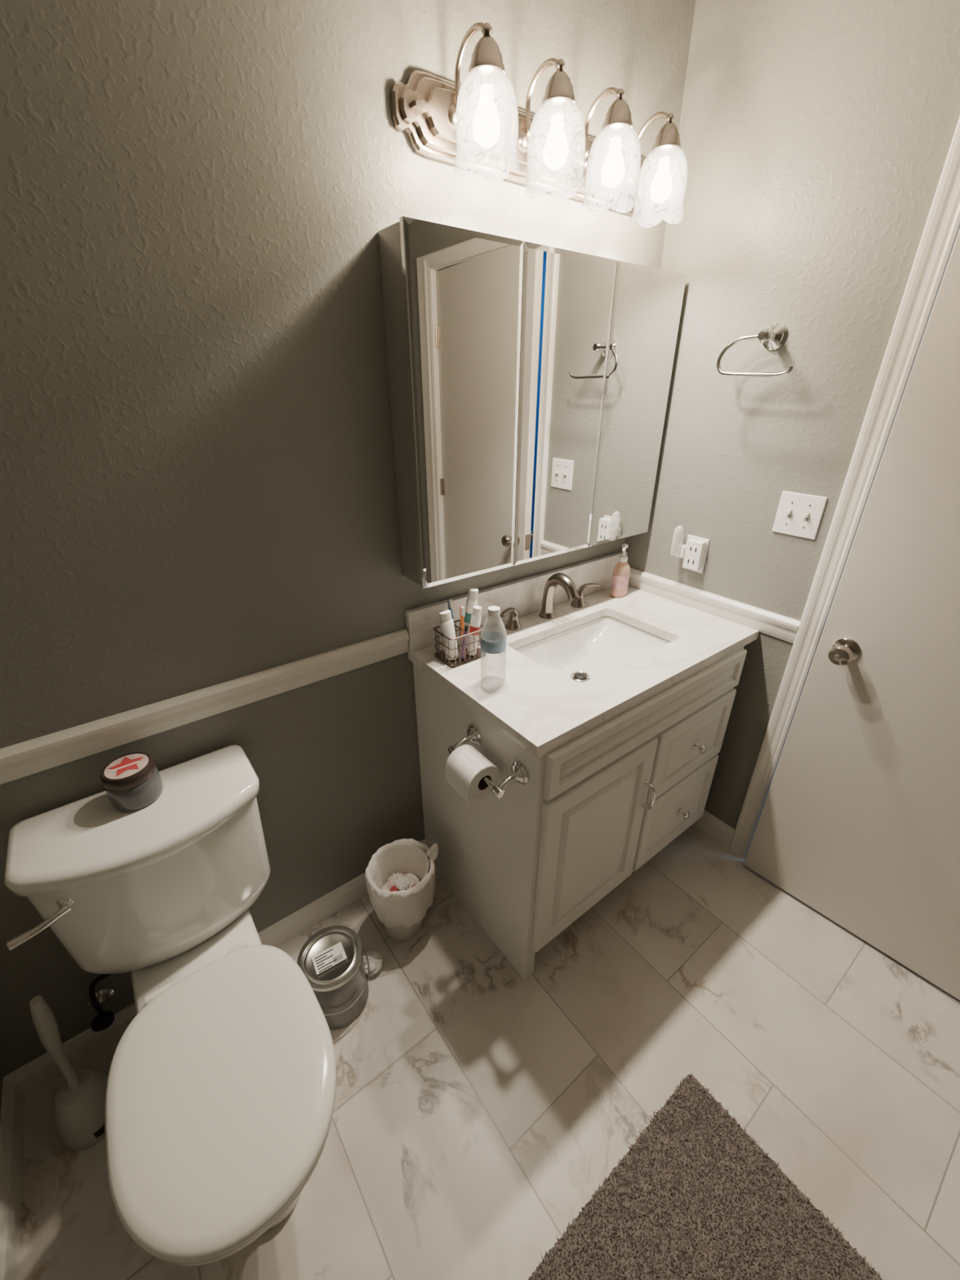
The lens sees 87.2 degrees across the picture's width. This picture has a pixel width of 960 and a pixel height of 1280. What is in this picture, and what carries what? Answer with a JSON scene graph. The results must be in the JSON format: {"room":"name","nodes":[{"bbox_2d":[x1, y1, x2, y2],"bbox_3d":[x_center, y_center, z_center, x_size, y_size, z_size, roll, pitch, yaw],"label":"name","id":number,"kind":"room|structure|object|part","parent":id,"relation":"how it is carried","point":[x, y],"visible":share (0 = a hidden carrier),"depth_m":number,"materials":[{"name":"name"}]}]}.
{"room":"bathroom","nodes":[
{"label":"bathroom","id":0,"kind":"room"},
{"bbox_2d":[0,1073,3,1119],"bbox_3d":[-0.399,0.489,-0.254,0.100,2.460,2.550,-19,32,-33],"label":"wall","id":1,"kind":"structure","parent":0,"point":[1,1075],"depth_m":1.17,"materials":[{"name":"grey paint"}]},
{"bbox_2d":[0,1076,25,1279],"bbox_3d":[-0.384,1.513,0.346,0.013,0.090,2.450,-19,32,-33],"label":"baseboard","id":2,"kind":"structure","parent":1,"relation":"attached to","point":[13,1100],"depth_m":1.07,"materials":[{"name":"white"}]},
{"bbox_2d":[0,0,695,1076],"bbox_3d":[-0.314,-0.289,1.288,2.320,2.460,0.100,-19,32,-33],"label":"wall","id":3,"kind":"structure","parent":0,"point":[198,487],"depth_m":0.98,"materials":[{"name":"grey paint"}]},
{"bbox_2d":[0,628,408,784],"bbox_3d":[-0.665,0.160,1.132,1.148,0.072,0.021,-19,32,-33],"label":"trim","id":4,"kind":"structure","parent":3,"relation":"attached to","point":[17,761],"depth_m":1.13,"materials":[{"name":"white wood"}]},
{"bbox_2d":[4,839,426,1096],"bbox_3d":[-0.660,0.919,1.524,1.165,0.090,0.013,-19,32,-33],"label":"baseboard","id":5,"kind":"structure","parent":3,"relation":"attached to","point":[41,1071],"depth_m":1.33,"materials":[{"name":"white"}]},
{"bbox_2d":[404,551,626,652],"bbox_3d":[0.174,-0.152,1.685,0.948,0.124,0.020,-19,32,-33],"label":"backsplash","id":6,"kind":"structure","parent":3,"relation":"attached to","point":[525,595],"depth_m":1.62,"materials":[{"name":"stone"}]},
{"bbox_2d":[377,216,686,588],"bbox_3d":[0.190,-0.609,1.404,0.925,0.746,0.111,-19,32,-33],"label":"medicine cabinet","id":7,"kind":"object","parent":3,"relation":"attached to","point":[529,383],"visible":1,"depth_m":1.27,"materials":[{"name":"grey metal"}]},
{"bbox_3d":[-0.028,-0.507,1.201,0.303,0.746,0.013,-19,32,-33],"label":"mirror door","id":8,"kind":"part","parent":7,"relation":"part of","materials":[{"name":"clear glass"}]},
{"bbox_3d":[0.220,-0.591,1.369,0.315,0.746,0.013,-19,32,-33],"label":"mirror door","id":9,"kind":"part","parent":7,"relation":"part of","materials":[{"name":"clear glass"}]},
{"bbox_3d":[0.468,-0.676,1.536,0.303,0.746,0.013,-19,32,-33],"label":"mirror door","id":10,"kind":"part","parent":7,"relation":"part of","materials":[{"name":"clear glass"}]},
{"bbox_2d":[390,22,687,227],"bbox_3d":[0.220,-1.099,1.115,0.826,0.210,0.206,-19,32,-33],"label":"vanity light fixture","id":11,"kind":"object","parent":3,"relation":"attached to","point":[477,125],"visible":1,"depth_m":1.02,"materials":[{"name":"white glass"}]},
{"bbox_3d":[-0.017,-1.070,0.946,0.011,0.110,0.107,-19,32,-33],"label":"arm","id":12,"kind":"part","parent":11,"relation":"part of","materials":[{"name":"silver metal"}]},
{"bbox_3d":[0.011,-0.972,0.951,0.131,0.133,0.133,-19,32,-33],"label":"lamp shade","id":13,"kind":"part","parent":11,"relation":"part of","materials":[{"name":"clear glass"}]},
{"bbox_3d":[0.129,-1.119,1.044,0.011,0.110,0.107,-19,32,-33],"label":"arm","id":14,"kind":"part","parent":11,"relation":"part of","materials":[{"name":"silver metal"}]},
{"bbox_3d":[0.157,-1.023,1.052,0.133,0.133,0.131,-19,32,-33],"label":"lamp shade","id":15,"kind":"part","parent":11,"relation":"part of","materials":[{"name":"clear glass"}]},
{"bbox_3d":[0.274,-1.169,1.143,0.011,0.110,0.107,-19,32,-33],"label":"arm","id":16,"kind":"part","parent":11,"relation":"part of","materials":[{"name":"silver metal"}]},
{"bbox_3d":[0.304,-1.073,1.150,0.132,0.133,0.133,-19,32,-33],"label":"lamp shade","id":17,"kind":"part","parent":11,"relation":"part of","materials":[{"name":"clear glass"}]},
{"bbox_3d":[0.419,-1.218,1.241,0.011,0.110,0.107,-19,32,-33],"label":"arm","id":18,"kind":"part","parent":11,"relation":"part of","materials":[{"name":"silver metal"}]},
{"bbox_3d":[0.450,-1.121,1.246,0.133,0.133,0.132,-19,32,-33],"label":"lamp shade","id":19,"kind":"part","parent":11,"relation":"part of","materials":[{"name":"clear glass"}]},
{"bbox_2d":[18,824,959,1279],"bbox_3d":[0.926,1.133,1.266,3.500,0.060,2.650,-19,32,-33],"label":"floor","id":20,"kind":"structure","parent":0,"point":[479,1106],"depth_m":1.25,"materials":[{"name":"tile"}]},
{"bbox_2d":[29,995,108,1150],"bbox_3d":[-0.914,0.935,1.101,0.126,0.440,0.126,-19,32,-33],"label":"toilet brush","id":21,"kind":"object","parent":20,"relation":"on","point":[78,1102],"visible":0.92,"depth_m":1.12,"materials":[{"name":"grey plastic"}]},
{"bbox_3d":[-0.908,0.871,1.082,0.046,0.307,0.033,-19,32,-33],"label":"handle","id":22,"kind":"part","parent":21,"relation":"part of","materials":[{"name":"grey plastic"}]},
{"bbox_2d":[4,745,336,1266],"bbox_3d":[-0.563,0.786,1.025,0.480,0.778,0.744,-19,32,-33],"label":"toilet","id":23,"kind":"object","parent":20,"relation":"on","point":[220,1092],"visible":0.98,"depth_m":0.95,"materials":[{"name":"white ceramic"}]},
{"bbox_3d":[-0.786,0.513,0.902,0.092,0.031,0.023,-24,35,-39],"label":"lever","id":24,"kind":"part","parent":23,"relation":"part of","materials":[{"name":"silver metal"}]},
{"bbox_3d":[-0.918,0.928,1.228,0.048,0.048,0.015,-19,32,-33],"label":"valve handle","id":25,"kind":"part","parent":23,"relation":"part of","materials":[{"name":"black plastic"}]},
{"bbox_2d":[99,751,163,811],"bbox_3d":[-0.719,0.292,1.044,0.094,0.084,0.094,-19,32,-33],"label":"candle jar","id":26,"kind":"object","parent":23,"relation":"on","point":[131,781],"visible":1,"depth_m":1.02,"materials":[{"name":"grey"}]},
{"bbox_3d":[-0.690,0.367,1.039,0.438,0.044,0.245,-19,32,-33],"label":"tank lid","id":27,"kind":"part","parent":23,"relation":"part of","materials":[{"name":"white ceramic"}]},
{"bbox_3d":[-0.692,0.534,1.126,0.416,0.336,0.221,-19,32,-33],"label":"tank","id":28,"kind":"part","parent":23,"relation":"part of","materials":[{"name":"white ceramic"}]},
{"bbox_3d":[-0.461,0.787,0.913,0.360,0.032,0.462,-19,32,-33],"label":"seat lid","id":29,"kind":"part","parent":23,"relation":"part of","materials":[{"name":"white plastic"}]},
{"bbox_3d":[-0.462,0.810,0.925,0.356,0.017,0.457,-19,32,-33],"label":"seat","id":30,"kind":"part","parent":23,"relation":"part of","materials":[{"name":"white plastic"}]},
{"bbox_2d":[297,925,369,1029],"bbox_3d":[-0.399,0.929,1.388,0.182,0.192,0.177,-19,32,-33],"label":"paint can","id":31,"kind":"object","parent":20,"relation":"on","point":[331,959],"visible":0.86,"depth_m":1.34,"materials":[{"name":"grey metal"}]},
{"bbox_3d":[-0.401,0.847,1.349,0.144,0.004,0.144,-19,32,-33],"label":"can lid","id":32,"kind":"part","parent":31,"relation":"part of","materials":[{"name":"silver metal"}]},
{"bbox_3d":[-0.373,0.920,1.345,0.182,0.083,0.093,-19,32,-33],"label":"bail handle","id":33,"kind":"part","parent":31,"relation":"part of","materials":[{"name":"silver metal"}]},
{"bbox_2d":[362,950,382,977],"bbox_3d":[-0.322,0.958,1.496,0.070,0.058,0.071,-19,32,-33],"label":"crumpled tissue","id":34,"kind":"object","parent":20,"relation":"on","point":[375,958],"visible":0.8,"depth_m":1.48,"materials":[{"name":"white paper"}]},
{"bbox_2d":[364,838,438,940],"bbox_3d":[-0.233,0.774,1.562,0.217,0.313,0.195,-19,32,-33],"label":"trash can","id":35,"kind":"object","parent":20,"relation":"on","point":[400,876],"visible":1,"depth_m":1.53,"materials":[{"name":"white plastic"}]},
{"bbox_2d":[404,551,759,980],"bbox_3d":[0.348,0.339,1.674,0.948,0.990,0.599,-19,32,-33],"label":"bathroom vanity","id":36,"kind":"object","parent":20,"relation":"on","point":[615,712],"visible":0.99,"depth_m":1.44,"materials":[{"name":"white paint"}]},
{"bbox_3d":[-0.032,0.518,1.490,0.018,0.836,0.528,-19,32,-33],"label":"panel","id":37,"kind":"part","parent":36,"relation":"part of","materials":[{"name":"white paint"}]},
{"bbox_2d":[448,724,528,798],"bbox_3d":[0.010,0.290,1.221,0.080,0.060,0.234,-19,32,-33],"label":"toilet paper holder","id":38,"kind":"object","parent":36,"relation":"attached to","point":[519,773],"visible":0.95,"depth_m":1.17,"materials":[{"name":"silver metal"}]},
{"bbox_3d":[-0.049,0.266,1.284,0.059,0.034,0.022,-19,32,-33],"label":"post","id":39,"kind":"part","parent":38,"relation":"part of","materials":[{"name":"silver metal"}]},
{"bbox_2d":[444,744,499,804],"bbox_3d":[-0.019,0.320,1.226,0.094,0.092,0.100,-19,32,-33],"label":"toilet paper roll","id":40,"kind":"object","parent":38,"relation":"on","point":[465,767],"visible":0.96,"depth_m":1.20,"materials":[{"name":"white paper"}]},
{"bbox_3d":[0.059,0.330,1.157,0.059,0.034,0.022,-19,32,-33],"label":"post","id":41,"kind":"part","parent":38,"relation":"part of","materials":[{"name":"silver metal"}]},
{"bbox_2d":[407,585,759,757],"bbox_3d":[0.334,0.013,1.530,0.948,0.030,0.551,-19,32,-33],"label":"countertop","id":42,"kind":"structure","parent":36,"relation":"on","point":[541,710],"depth_m":1.36,"materials":[{"name":"stone"}]},
{"bbox_2d":[433,617,486,666],"bbox_3d":[-0.056,-0.006,1.410,0.125,0.109,0.095,-19,32,-33],"label":"wire basket","id":43,"kind":"object","parent":42,"relation":"on","point":[440,655],"depth_m":1.39,"materials":[{"name":"brown metal"}]},
{"bbox_2d":[439,609,458,660],"bbox_3d":[-0.085,-0.014,1.380,0.053,0.141,0.038,10,28,19],"label":"lotion bottle","id":44,"kind":"object","parent":43,"relation":"in","point":[446,623],"visible":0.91,"depth_m":1.36,"materials":[{"name":"white plastic"}]},
{"bbox_2d":[447,598,454,626],"bbox_3d":[-0.077,-0.040,1.410,0.014,0.158,0.028,-19,32,-33],"label":"toothbrush","id":45,"kind":"object","parent":43,"relation":"in","point":[450,602],"depth_m":1.38,"materials":[{"name":"grey plastic"}]},
{"bbox_2d":[459,605,466,654],"bbox_3d":[-0.048,-0.026,1.398,0.013,0.143,0.025,-19,32,-33],"label":"toothbrush","id":46,"kind":"object","parent":43,"relation":"in","point":[462,611],"depth_m":1.38,"materials":[{"name":"orange plastic"}]},
{"bbox_3d":[-0.043,0.005,1.381,0.027,0.103,0.014,5,27,9],"label":"razor handle","id":47,"kind":"part","parent":43,"relation":"part of","materials":[{"name":"purple plastic"}]},
{"bbox_2d":[461,587,478,648],"bbox_3d":[-0.029,-0.061,1.429,0.051,0.180,0.032,-5,27,-9],"label":"toothpaste tube","id":48,"kind":"object","parent":43,"relation":"in","point":[472,600],"visible":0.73,"depth_m":1.40,"materials":[{"name":"white plastic"}]},
{"bbox_2d":[466,605,481,655],"bbox_3d":[-0.016,-0.025,1.398,0.043,0.145,0.028,-5,27,-10],"label":"toothpaste tube","id":49,"kind":"object","parent":43,"relation":"in","point":[475,622],"visible":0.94,"depth_m":1.38,"materials":[{"name":"white plastic"}]},
{"bbox_2d":[480,605,506,686],"bbox_3d":[0.034,0.015,1.261,0.064,0.208,0.064,-19,32,-33],"label":"water bottle","id":50,"kind":"object","parent":42,"relation":"on","point":[491,642],"visible":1,"depth_m":1.24,"materials":[{"name":"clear plastic"}]},
{"bbox_2d":[499,573,599,630],"bbox_3d":[0.253,-0.137,1.613,0.439,0.162,0.148,-19,32,-33],"label":"sink faucet","id":51,"kind":"object","parent":42,"relation":"on","point":[562,580],"visible":1,"depth_m":1.60,"materials":[{"name":"silver metal"}]},
{"bbox_3d":[0.088,-0.083,1.551,0.024,0.030,0.078,17,31,29],"label":"handle lever","id":52,"kind":"part","parent":51,"relation":"part of","materials":[{"name":"silver metal"}]},
{"bbox_3d":[0.107,-0.067,1.591,0.052,0.057,0.052,-19,32,-33],"label":"handle","id":53,"kind":"part","parent":51,"relation":"part of","materials":[{"name":"silver metal"}]},
{"bbox_3d":[0.224,-0.090,1.678,0.054,0.020,0.054,-19,32,-33],"label":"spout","id":54,"kind":"part","parent":51,"relation":"part of","materials":[{"name":"silver metal"}]},
{"bbox_3d":[0.254,-0.142,1.607,0.040,0.148,0.140,-19,32,-33],"label":"spout","id":55,"kind":"part","parent":51,"relation":"part of","materials":[{"name":"silver metal"}]},
{"bbox_3d":[0.344,-0.148,1.750,0.052,0.057,0.052,-19,32,-33],"label":"handle","id":56,"kind":"part","parent":51,"relation":"part of","materials":[{"name":"silver metal"}]},
{"bbox_3d":[0.375,-0.181,1.745,0.078,0.030,0.024,-8,28,-16],"label":"handle lever","id":57,"kind":"part","parent":51,"relation":"part of","materials":[{"name":"silver metal"}]},
{"bbox_2d":[515,616,670,684],"bbox_3d":[0.345,0.076,1.555,0.500,0.106,0.327,-19,32,-33],"label":"sink","id":58,"kind":"object","parent":42,"relation":"in","point":[583,651],"depth_m":1.65,"materials":[{"name":"white ceramic"}]},
{"bbox_2d":[610,543,630,597],"bbox_3d":[0.507,-0.249,1.803,0.076,0.192,0.050,-19,32,-33],"label":"soap dispenser bottle","id":59,"kind":"object","parent":42,"relation":"on","point":[620,578],"visible":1,"depth_m":1.80,"materials":[{"name":"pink plastic"}]},
{"bbox_3d":[0.319,0.571,1.405,0.423,0.549,0.018,-19,32,-33],"label":"cabinet door","id":60,"kind":"part","parent":36,"relation":"part of","materials":[{"name":"white paint"}]},
{"bbox_3d":[0.451,0.491,1.545,0.863,0.836,0.078,-19,32,-33],"label":"frame","id":61,"kind":"part","parent":36,"relation":"part of","materials":[{"name":"white paint"}]},
{"bbox_3d":[0.489,0.453,1.454,0.016,0.096,0.034,-19,32,-33],"label":"door pull","id":62,"kind":"part","parent":36,"relation":"part of","materials":[{"name":"silver metal"}]},
{"bbox_3d":[0.658,0.574,1.695,0.396,0.283,0.018,-19,32,-33],"label":"drawer","id":63,"kind":"part","parent":36,"relation":"part of","materials":[{"name":"white paint"}]},
{"bbox_3d":[0.680,0.580,1.681,0.028,0.028,0.031,-19,32,-33],"label":"drawer knob","id":64,"kind":"part","parent":36,"relation":"part of","materials":[{"name":"silver metal"}]},
{"bbox_3d":[0.658,0.322,1.568,0.396,0.252,0.018,-19,32,-33],"label":"drawer","id":65,"kind":"part","parent":36,"relation":"part of","materials":[{"name":"white paint"}]},
{"bbox_3d":[0.680,0.333,1.557,0.028,0.028,0.031,-19,32,-33],"label":"drawer knob","id":66,"kind":"part","parent":36,"relation":"part of","materials":[{"name":"silver metal"}]},
{"bbox_2d":[528,1073,883,1279],"bbox_3d":[0.351,1.321,0.811,0.933,0.013,0.636,-19,32,-33],"label":"bath rug","id":67,"kind":"object","parent":20,"relation":"on","point":[695,1197],"visible":1,"depth_m":1.04,"materials":[{"name":"brown carpet"}]},
{"bbox_2d":[624,0,959,829],"bbox_3d":[1.333,-0.130,0.973,0.120,2.460,2.450,-19,32,-33],"label":"wall","id":68,"kind":"structure","parent":0,"point":[816,136],"depth_m":1.28,"materials":[{"name":"grey paint"}]},
{"bbox_2d":[681,534,709,573],"bbox_3d":[0.718,-0.287,1.684,0.009,0.115,0.078,-19,32,-33],"label":"electrical outlet","id":69,"kind":"object","parent":68,"relation":"attached to","point":[689,536],"visible":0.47,"depth_m":1.67,"materials":[{"name":"white plastic"}]},
{"bbox_2d":[670,525,686,558],"bbox_3d":[0.668,-0.328,1.679,0.058,0.107,0.041,-19,32,-33],"label":"night light","id":70,"kind":"object","parent":69,"relation":"attached to","point":[681,548],"visible":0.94,"depth_m":1.68,"materials":[{"name":"white plastic"}]},
{"bbox_2d":[682,538,706,570],"bbox_3d":[0.708,-0.281,1.666,0.027,0.095,0.056,-19,32,-33],"label":"plug adapter","id":71,"kind":"object","parent":69,"relation":"attached to","point":[695,548],"visible":1,"depth_m":1.65,"materials":[{"name":"white plastic"}]},
{"bbox_2d":[622,565,799,643],"bbox_3d":[0.743,-0.134,1.714,0.019,0.072,0.638,-19,32,-33],"label":"trim","id":72,"kind":"structure","parent":68,"relation":"attached to","point":[774,624],"depth_m":1.66,"materials":[{"name":"white"}]},
{"bbox_2d":[692,809,734,848],"bbox_3d":[0.745,0.628,2.101,0.013,0.090,0.639,-19,32,-33],"label":"baseboard","id":73,"kind":"structure","parent":68,"relation":"attached to","point":[708,824],"depth_m":1.92,"materials":[{"name":"white wood"}]},
{"bbox_2d":[716,323,795,377],"bbox_3d":[0.748,-0.764,1.330,0.084,0.127,0.210,-19,32,-33],"label":"towel ring","id":74,"kind":"object","parent":68,"relation":"attached to","point":[772,338],"visible":1,"depth_m":1.32,"materials":[{"name":"silver metal"}]},
{"bbox_2d":[772,491,827,539],"bbox_3d":[0.883,-0.346,1.402,0.017,0.115,0.116,-19,32,-33],"label":"light switch","id":75,"kind":"object","parent":68,"relation":"attached to","point":[797,514],"visible":1,"depth_m":1.40,"materials":[{"name":"white plastic"}]},
{"bbox_2d":[728,115,959,858],"bbox_3d":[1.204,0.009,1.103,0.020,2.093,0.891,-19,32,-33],"label":"door frame","id":76,"kind":"structure","parent":68,"relation":"attached to","point":[942,226],"depth_m":1.24,"materials":[{"name":"white wood"}]},
{"bbox_2d":[743,229,959,999],"bbox_3d":[1.212,0.033,1.119,0.036,2.014,0.757,-22,34,-36],"label":"door","id":77,"kind":"structure","parent":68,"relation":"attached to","point":[859,822],"depth_m":1.34,"materials":[{"name":"white paint"}]},
{"bbox_2d":[827,638,861,666],"bbox_3d":[0.966,0.035,1.344,0.067,0.064,0.064,-22,34,-36],"label":"door knob","id":78,"kind":"object","parent":77,"relation":"attached to","point":[843,651],"visible":1,"depth_m":1.33,"materials":[{"name":"silver metal"}]}
]}

